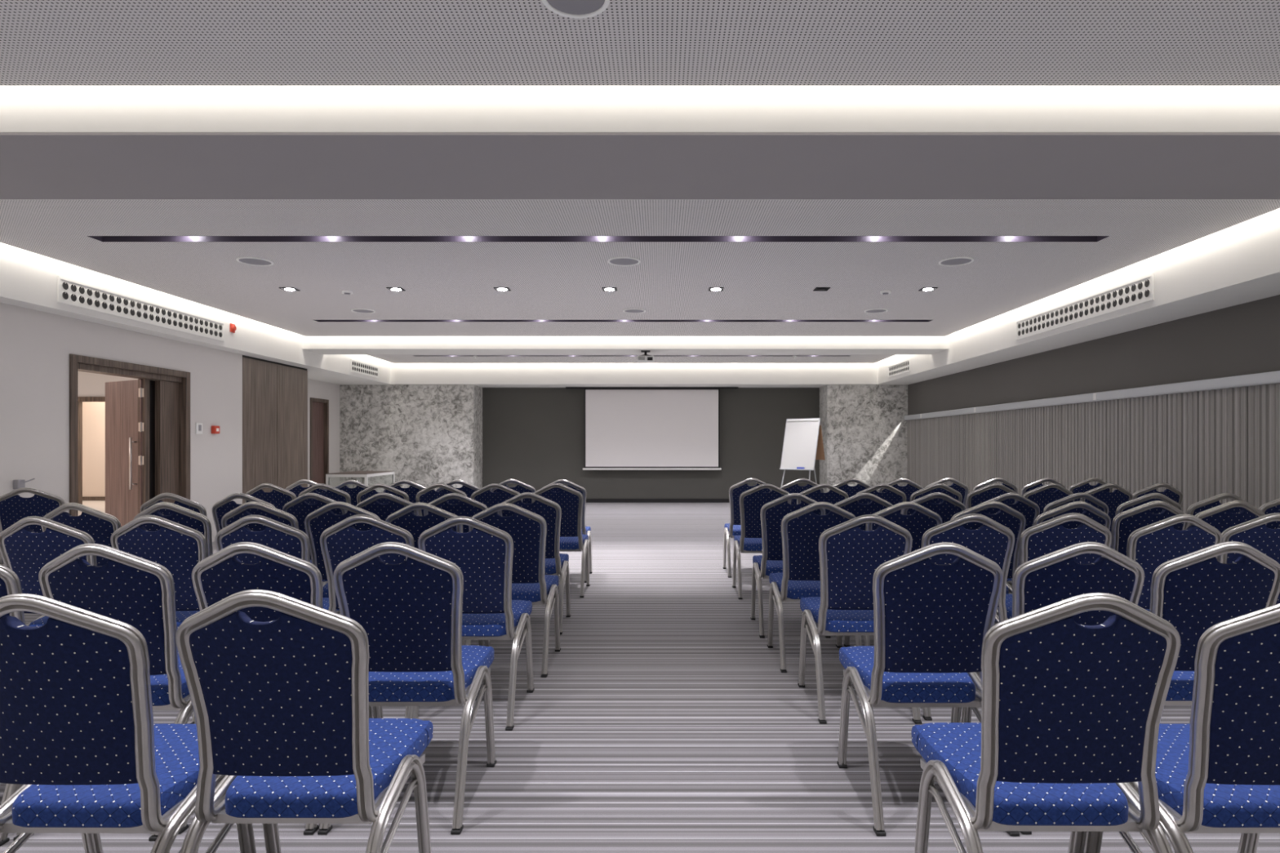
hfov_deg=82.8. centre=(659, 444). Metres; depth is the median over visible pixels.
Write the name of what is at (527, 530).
banquet chair
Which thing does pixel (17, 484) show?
wall switch
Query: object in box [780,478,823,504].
banquet chair
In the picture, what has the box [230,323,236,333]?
fire alarm
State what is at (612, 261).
grille
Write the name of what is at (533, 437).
wall
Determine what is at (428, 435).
wall
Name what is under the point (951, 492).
banquet chair
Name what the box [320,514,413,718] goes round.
banquet chair
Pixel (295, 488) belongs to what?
banquet chair
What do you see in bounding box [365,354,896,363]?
ceiling
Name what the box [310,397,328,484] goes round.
door
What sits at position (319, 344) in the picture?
ceiling beam
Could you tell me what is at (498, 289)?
recessed light
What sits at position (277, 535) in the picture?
banquet chair
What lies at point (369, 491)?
banquet chair
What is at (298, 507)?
banquet chair
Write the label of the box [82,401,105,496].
wall
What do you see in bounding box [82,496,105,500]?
baseboard
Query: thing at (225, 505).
banquet chair
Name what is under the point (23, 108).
ceiling beam
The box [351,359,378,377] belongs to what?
air vent
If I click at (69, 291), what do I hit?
air vent
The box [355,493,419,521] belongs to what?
banquet chair
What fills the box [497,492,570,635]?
banquet chair
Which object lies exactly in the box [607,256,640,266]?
ceiling speaker
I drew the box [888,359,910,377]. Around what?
air vent
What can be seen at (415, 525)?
banquet chair
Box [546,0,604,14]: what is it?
grille
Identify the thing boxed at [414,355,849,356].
light
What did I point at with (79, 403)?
trim
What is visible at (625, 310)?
grille
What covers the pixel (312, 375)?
trim
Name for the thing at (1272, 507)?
banquet chair
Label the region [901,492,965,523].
banquet chair
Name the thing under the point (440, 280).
ceiling
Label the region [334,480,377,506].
banquet chair
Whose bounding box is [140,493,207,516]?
banquet chair
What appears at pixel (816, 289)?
recessed light
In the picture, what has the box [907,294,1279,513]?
wall
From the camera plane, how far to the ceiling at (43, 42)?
2.97 m
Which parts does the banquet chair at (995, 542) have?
leg, frame, backrest, leg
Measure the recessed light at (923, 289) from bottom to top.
0.012 m
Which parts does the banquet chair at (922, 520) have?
leg, leg, frame, backrest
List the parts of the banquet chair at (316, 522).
seat, backrest, frame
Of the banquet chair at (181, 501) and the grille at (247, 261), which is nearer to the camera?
the banquet chair at (181, 501)
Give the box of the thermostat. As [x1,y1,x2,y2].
[195,422,202,434]
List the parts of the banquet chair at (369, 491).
backrest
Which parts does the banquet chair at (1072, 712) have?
leg, leg, seat, seat frame, leg, backrest, leg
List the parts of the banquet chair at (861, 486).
frame, backrest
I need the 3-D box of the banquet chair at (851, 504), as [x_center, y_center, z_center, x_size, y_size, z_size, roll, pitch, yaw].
[1.343,0.779,5.014,0.456,0.934,0.587,0,0,0]
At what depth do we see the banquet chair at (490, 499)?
5.90 m
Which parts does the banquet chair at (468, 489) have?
backrest, frame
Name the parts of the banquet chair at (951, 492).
backrest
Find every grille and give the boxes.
[238,258,271,265]
[352,309,373,312]
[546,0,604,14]
[609,258,638,265]
[624,309,644,312]
[866,309,886,312]
[940,258,971,265]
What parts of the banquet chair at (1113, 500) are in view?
frame, backrest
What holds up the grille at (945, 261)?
attached to the ceiling speaker at (953, 261)
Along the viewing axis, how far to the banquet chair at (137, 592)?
2.35 m
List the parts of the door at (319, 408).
casing, casing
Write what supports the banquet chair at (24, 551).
on the floor
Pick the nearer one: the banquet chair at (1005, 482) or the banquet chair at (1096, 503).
the banquet chair at (1096, 503)
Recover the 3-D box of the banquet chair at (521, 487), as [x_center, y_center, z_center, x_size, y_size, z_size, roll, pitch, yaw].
[-1.356,0.779,6.899,0.456,0.934,0.587,0,0,0]
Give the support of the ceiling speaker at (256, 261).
attached to the ceiling at (440, 280)
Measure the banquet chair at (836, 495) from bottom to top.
0.934 m
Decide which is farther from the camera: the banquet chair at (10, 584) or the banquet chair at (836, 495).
the banquet chair at (836, 495)
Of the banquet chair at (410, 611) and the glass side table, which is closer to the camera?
the banquet chair at (410, 611)
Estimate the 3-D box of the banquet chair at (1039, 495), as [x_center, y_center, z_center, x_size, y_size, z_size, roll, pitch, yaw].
[3.207,0.779,6.196,0.456,0.934,0.587,0,0,0]
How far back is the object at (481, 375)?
14.80 m
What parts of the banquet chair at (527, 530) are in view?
leg, leg, frame, backrest, seat, seat frame, leg, leg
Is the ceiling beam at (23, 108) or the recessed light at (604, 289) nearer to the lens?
the ceiling beam at (23, 108)
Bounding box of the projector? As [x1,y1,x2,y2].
[636,350,653,363]
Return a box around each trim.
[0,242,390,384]
[77,401,82,504]
[306,368,377,384]
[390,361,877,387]
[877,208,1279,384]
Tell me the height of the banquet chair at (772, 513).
0.934 m
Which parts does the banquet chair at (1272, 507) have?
frame, backrest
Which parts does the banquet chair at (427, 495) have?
backrest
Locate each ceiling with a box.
[0,0,1279,85]
[0,199,1279,336]
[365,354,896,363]
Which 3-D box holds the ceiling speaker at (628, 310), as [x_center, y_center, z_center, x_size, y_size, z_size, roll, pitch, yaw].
[-0.315,-1.648,8.930,0.280,0.012,0.280,0,0,0]
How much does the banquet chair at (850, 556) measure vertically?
0.934 m
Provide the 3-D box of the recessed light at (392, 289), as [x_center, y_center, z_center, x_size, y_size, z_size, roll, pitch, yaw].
[-2.798,-1.648,7.690,0.150,0.012,0.150,0,0,0]
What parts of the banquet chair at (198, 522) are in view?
backrest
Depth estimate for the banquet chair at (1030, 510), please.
4.76 m
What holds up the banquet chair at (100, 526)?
on the floor
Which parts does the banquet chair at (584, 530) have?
frame, backrest, seat, leg, leg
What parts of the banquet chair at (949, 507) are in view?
backrest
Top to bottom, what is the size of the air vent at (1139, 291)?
0.240 m
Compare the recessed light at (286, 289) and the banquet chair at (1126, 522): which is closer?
the banquet chair at (1126, 522)
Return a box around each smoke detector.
[341,289,352,294]
[880,289,890,294]
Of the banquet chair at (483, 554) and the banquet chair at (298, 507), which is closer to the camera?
the banquet chair at (483, 554)
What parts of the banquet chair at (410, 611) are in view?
leg, leg, backrest, frame, seat frame, seat, leg, leg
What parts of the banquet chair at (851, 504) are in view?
frame, backrest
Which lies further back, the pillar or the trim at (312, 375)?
the pillar
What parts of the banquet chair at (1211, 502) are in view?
backrest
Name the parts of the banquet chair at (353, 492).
backrest, frame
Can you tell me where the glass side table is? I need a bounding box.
[325,471,394,492]
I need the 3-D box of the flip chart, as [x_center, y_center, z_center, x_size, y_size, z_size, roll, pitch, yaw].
[2.793,0.364,14.270,0.720,1.769,0.830,0,0,38]
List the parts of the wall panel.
door, door, rail, door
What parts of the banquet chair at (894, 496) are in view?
backrest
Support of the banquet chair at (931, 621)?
on the floor
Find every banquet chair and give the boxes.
[0,487,65,565]
[0,515,97,626]
[0,564,25,846]
[0,593,256,852]
[13,543,193,840]
[41,502,120,565]
[110,515,207,724]
[133,502,213,557]
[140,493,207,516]
[175,589,433,852]
[177,542,373,835]
[211,493,275,533]
[214,515,340,613]
[221,501,327,582]
[244,483,296,511]
[282,493,347,563]
[285,479,327,497]
[297,483,351,504]
[304,501,380,597]
[317,542,496,835]
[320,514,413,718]
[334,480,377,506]
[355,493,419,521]
[356,483,408,503]
[382,480,426,502]
[385,502,484,645]
[409,515,534,730]
[415,483,466,515]
[423,493,487,533]
[435,480,479,498]
[465,502,560,677]
[471,483,522,513]
[490,479,536,503]
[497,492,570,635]
[531,483,590,597]
[542,479,592,582]
[722,478,773,577]
[732,483,791,599]
[750,493,831,638]
[767,502,862,672]
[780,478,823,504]
[796,483,848,514]
[797,514,921,724]
[828,478,871,497]
[831,493,892,636]
[836,542,1019,835]
[843,501,942,647]
[855,483,906,513]
[878,478,923,502]
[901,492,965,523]
[910,483,962,503]
[911,592,1180,852]
[920,513,1014,720]
[925,477,968,506]
[951,501,1026,594]
[960,542,1164,834]
[965,483,1017,509]
[972,477,1017,493]
[979,493,1039,567]
[995,512,1111,619]
[1006,501,1111,586]
[1021,477,1066,496]
[1022,483,1074,515]
[1043,492,1108,514]
[1068,477,1112,502]
[1080,483,1133,547]
[1084,603,1279,852]
[1111,500,1189,555]
[1115,493,1182,515]
[1126,514,1222,611]
[1132,482,1183,505]
[1149,541,1279,724]
[1186,493,1248,526]
[1191,500,1266,533]
[1217,512,1279,604]
[1258,497,1279,528]
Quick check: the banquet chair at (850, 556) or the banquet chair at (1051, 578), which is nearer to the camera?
the banquet chair at (1051, 578)
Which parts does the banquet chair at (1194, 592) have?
seat frame, seat, frame, backrest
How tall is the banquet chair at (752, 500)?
0.934 m
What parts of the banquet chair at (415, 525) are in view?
backrest, frame, leg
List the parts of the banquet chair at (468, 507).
backrest, frame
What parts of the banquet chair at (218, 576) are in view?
backrest, frame, leg, leg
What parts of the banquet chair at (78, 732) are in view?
leg, backrest, seat frame, leg, seat, leg, leg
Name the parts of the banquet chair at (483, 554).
leg, backrest, frame, seat frame, seat, leg, leg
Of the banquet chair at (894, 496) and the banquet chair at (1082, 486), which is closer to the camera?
the banquet chair at (894, 496)
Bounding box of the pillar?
[819,384,907,493]
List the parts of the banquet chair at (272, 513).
backrest, frame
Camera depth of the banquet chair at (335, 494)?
5.90 m
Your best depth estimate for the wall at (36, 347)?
7.05 m
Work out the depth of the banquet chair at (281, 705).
1.66 m
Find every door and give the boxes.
[69,354,190,526]
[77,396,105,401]
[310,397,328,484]
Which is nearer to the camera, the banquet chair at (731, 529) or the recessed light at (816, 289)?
the banquet chair at (731, 529)
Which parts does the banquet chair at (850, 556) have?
leg, leg, seat, seat frame, frame, backrest, leg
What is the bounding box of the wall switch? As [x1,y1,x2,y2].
[13,478,35,488]
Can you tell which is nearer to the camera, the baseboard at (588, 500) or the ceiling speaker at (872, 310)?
the ceiling speaker at (872, 310)
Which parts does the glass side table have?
glass panel, frame, leg, glass panel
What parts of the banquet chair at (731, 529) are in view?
leg, leg, seat, frame, backrest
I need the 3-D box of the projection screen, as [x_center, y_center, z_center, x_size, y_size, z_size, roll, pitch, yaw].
[-0.171,-0.350,15.550,3.686,1.775,0.120,0,0,0]
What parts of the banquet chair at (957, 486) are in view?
backrest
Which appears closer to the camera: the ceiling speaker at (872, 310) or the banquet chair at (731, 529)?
the banquet chair at (731, 529)
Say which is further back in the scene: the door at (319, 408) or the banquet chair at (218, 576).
the door at (319, 408)
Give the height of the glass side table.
0.755 m
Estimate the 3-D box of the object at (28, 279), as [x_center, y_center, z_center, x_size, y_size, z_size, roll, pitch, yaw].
[-5.620,-1.577,5.500,0.240,0.675,19.000,0,0,0]
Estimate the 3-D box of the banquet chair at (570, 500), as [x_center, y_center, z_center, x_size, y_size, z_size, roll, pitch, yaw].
[-0.849,0.779,6.211,0.456,0.934,0.587,0,0,0]
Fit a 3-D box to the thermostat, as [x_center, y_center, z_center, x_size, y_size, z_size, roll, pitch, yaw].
[-5.729,-0.204,9.020,0.021,0.140,0.120,0,0,0]
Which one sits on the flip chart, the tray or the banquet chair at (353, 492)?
the tray
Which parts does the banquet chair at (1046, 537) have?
seat, frame, backrest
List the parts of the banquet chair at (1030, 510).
backrest, frame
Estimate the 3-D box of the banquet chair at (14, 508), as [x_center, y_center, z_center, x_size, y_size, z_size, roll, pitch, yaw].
[-4.762,0.779,5.569,0.456,0.934,0.587,0,0,-24]
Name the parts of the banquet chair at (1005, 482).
backrest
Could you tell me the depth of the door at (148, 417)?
8.42 m
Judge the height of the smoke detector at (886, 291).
0.032 m
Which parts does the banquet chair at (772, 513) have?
leg, leg, seat, frame, backrest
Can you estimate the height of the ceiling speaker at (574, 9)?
0.012 m
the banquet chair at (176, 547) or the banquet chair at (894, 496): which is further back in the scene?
the banquet chair at (894, 496)
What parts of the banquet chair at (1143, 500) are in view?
backrest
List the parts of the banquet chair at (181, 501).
backrest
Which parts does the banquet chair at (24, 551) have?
seat, backrest, frame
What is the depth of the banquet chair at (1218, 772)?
1.62 m
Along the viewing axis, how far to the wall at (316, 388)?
14.56 m
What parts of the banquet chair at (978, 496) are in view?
backrest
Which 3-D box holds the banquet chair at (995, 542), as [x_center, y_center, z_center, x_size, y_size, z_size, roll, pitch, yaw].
[1.429,0.779,3.569,0.456,0.934,0.587,0,0,0]
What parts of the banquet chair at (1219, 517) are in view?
backrest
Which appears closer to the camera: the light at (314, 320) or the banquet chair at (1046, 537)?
the banquet chair at (1046, 537)
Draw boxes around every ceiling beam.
[0,85,1279,132]
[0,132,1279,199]
[302,334,948,354]
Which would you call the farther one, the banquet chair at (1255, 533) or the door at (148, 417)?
the door at (148, 417)
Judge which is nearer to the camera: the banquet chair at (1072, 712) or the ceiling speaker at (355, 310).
the banquet chair at (1072, 712)
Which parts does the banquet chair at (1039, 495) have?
backrest, frame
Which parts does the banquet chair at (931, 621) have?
leg, leg, seat, seat frame, frame, backrest, leg, leg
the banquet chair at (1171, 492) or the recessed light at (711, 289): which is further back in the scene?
the recessed light at (711, 289)
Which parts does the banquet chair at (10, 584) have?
backrest, leg, frame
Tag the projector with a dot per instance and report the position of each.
(645, 358)
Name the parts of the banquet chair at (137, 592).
backrest, frame, seat frame, seat, leg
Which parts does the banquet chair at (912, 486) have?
backrest, frame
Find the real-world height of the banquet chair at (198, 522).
0.934 m
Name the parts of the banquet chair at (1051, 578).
leg, frame, backrest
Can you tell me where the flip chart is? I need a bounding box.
[779,417,825,486]
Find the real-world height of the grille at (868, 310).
0.005 m
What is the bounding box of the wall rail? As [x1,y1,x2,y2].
[903,370,1279,420]
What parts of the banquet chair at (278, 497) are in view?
backrest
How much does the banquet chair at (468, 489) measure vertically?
0.934 m
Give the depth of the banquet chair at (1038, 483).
6.91 m
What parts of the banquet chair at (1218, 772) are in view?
leg, leg, seat, frame, seat frame, backrest, leg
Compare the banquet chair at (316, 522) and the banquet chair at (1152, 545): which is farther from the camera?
the banquet chair at (316, 522)
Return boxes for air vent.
[57,275,225,341]
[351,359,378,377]
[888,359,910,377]
[1015,273,1154,340]
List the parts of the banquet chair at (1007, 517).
backrest, leg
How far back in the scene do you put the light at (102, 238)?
5.91 m
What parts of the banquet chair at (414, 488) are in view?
frame, backrest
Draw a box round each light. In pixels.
[86,235,1109,241]
[279,287,300,291]
[314,320,932,321]
[386,287,405,291]
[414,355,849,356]
[493,287,511,291]
[601,287,617,291]
[708,287,724,291]
[813,287,830,291]
[918,287,937,291]
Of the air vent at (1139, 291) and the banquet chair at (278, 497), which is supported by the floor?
the banquet chair at (278, 497)
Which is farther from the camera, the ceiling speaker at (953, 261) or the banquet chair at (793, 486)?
the banquet chair at (793, 486)
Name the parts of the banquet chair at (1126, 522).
backrest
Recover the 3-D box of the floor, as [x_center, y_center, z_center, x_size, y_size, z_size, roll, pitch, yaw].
[-4.295,1.290,6.200,19.410,0.112,20.800,0,0,0]
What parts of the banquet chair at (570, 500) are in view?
frame, backrest, seat frame, seat, leg, leg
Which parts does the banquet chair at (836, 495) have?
backrest, frame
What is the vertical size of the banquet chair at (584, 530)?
0.934 m
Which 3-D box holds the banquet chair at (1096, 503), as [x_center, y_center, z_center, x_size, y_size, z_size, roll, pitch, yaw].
[2.763,0.779,5.028,0.456,0.934,0.587,0,0,0]
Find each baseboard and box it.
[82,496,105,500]
[586,498,729,502]
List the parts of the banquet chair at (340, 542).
backrest, frame, leg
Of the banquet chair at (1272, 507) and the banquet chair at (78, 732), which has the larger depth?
the banquet chair at (1272, 507)
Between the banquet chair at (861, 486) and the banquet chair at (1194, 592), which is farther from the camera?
the banquet chair at (861, 486)
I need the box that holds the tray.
[779,468,813,470]
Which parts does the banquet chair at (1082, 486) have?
frame, backrest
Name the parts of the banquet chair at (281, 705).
leg, leg, backrest, seat frame, seat, leg, leg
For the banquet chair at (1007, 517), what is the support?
on the floor
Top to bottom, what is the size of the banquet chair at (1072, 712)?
0.934 m
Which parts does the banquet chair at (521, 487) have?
backrest, frame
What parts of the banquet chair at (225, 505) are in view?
backrest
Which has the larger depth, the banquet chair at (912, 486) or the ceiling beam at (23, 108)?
the banquet chair at (912, 486)
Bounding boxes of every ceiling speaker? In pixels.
[235,256,273,266]
[351,308,375,313]
[541,0,609,18]
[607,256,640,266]
[622,308,645,313]
[864,308,888,313]
[937,256,973,266]
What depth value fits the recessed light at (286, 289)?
7.67 m
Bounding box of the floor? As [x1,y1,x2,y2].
[0,500,1279,852]
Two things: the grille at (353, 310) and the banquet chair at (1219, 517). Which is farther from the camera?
the grille at (353, 310)
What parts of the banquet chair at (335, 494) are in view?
backrest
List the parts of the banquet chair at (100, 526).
frame, backrest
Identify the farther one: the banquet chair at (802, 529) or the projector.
the projector
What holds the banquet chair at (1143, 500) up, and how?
on the floor
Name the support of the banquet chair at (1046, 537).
on the floor
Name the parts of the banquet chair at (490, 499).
backrest, frame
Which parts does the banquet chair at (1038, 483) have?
backrest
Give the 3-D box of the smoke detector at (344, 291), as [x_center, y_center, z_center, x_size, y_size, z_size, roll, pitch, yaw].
[-3.367,-1.638,7.810,0.110,0.032,0.110,0,0,0]
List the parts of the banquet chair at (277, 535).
backrest, frame, seat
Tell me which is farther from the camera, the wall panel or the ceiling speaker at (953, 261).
the wall panel
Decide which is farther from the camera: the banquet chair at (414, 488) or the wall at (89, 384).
the wall at (89, 384)
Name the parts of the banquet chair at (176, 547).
backrest, frame, seat, leg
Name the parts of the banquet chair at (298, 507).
frame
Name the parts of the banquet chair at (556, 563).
backrest, frame, seat, leg, leg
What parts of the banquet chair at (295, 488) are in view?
frame, backrest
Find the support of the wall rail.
attached to the wall at (1242, 339)
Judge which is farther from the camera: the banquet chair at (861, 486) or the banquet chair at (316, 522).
the banquet chair at (861, 486)
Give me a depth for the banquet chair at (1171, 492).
6.01 m
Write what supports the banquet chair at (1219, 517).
on the floor
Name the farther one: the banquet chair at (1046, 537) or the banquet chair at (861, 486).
the banquet chair at (861, 486)
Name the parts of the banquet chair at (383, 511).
backrest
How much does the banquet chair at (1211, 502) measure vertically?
0.934 m
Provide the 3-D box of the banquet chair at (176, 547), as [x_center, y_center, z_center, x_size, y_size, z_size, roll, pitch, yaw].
[-2.280,0.779,3.509,0.456,0.934,0.587,0,0,0]
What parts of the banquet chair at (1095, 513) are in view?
frame, backrest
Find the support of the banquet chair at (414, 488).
on the floor
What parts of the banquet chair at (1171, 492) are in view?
backrest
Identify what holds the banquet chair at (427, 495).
on the floor
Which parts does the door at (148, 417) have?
casing, handle, edge post, casing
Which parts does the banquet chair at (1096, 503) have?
backrest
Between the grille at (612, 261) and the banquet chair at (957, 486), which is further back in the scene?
the banquet chair at (957, 486)
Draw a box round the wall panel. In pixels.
[242,355,307,503]
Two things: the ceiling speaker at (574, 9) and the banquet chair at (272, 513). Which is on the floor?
the banquet chair at (272, 513)
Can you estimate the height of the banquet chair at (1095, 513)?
0.934 m
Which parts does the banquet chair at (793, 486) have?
frame, backrest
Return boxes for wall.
[0,302,306,566]
[77,371,137,396]
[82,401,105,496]
[307,378,339,487]
[339,384,482,491]
[482,387,819,498]
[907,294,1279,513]
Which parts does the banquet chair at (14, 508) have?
backrest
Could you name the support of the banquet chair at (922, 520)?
on the floor
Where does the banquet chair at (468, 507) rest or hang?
on the floor
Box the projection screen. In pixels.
[565,386,737,470]
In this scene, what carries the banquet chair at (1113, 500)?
on the floor
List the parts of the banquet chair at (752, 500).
leg, leg, seat, seat frame, frame, backrest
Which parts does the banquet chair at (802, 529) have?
leg, leg, seat frame, seat, frame, backrest, leg, leg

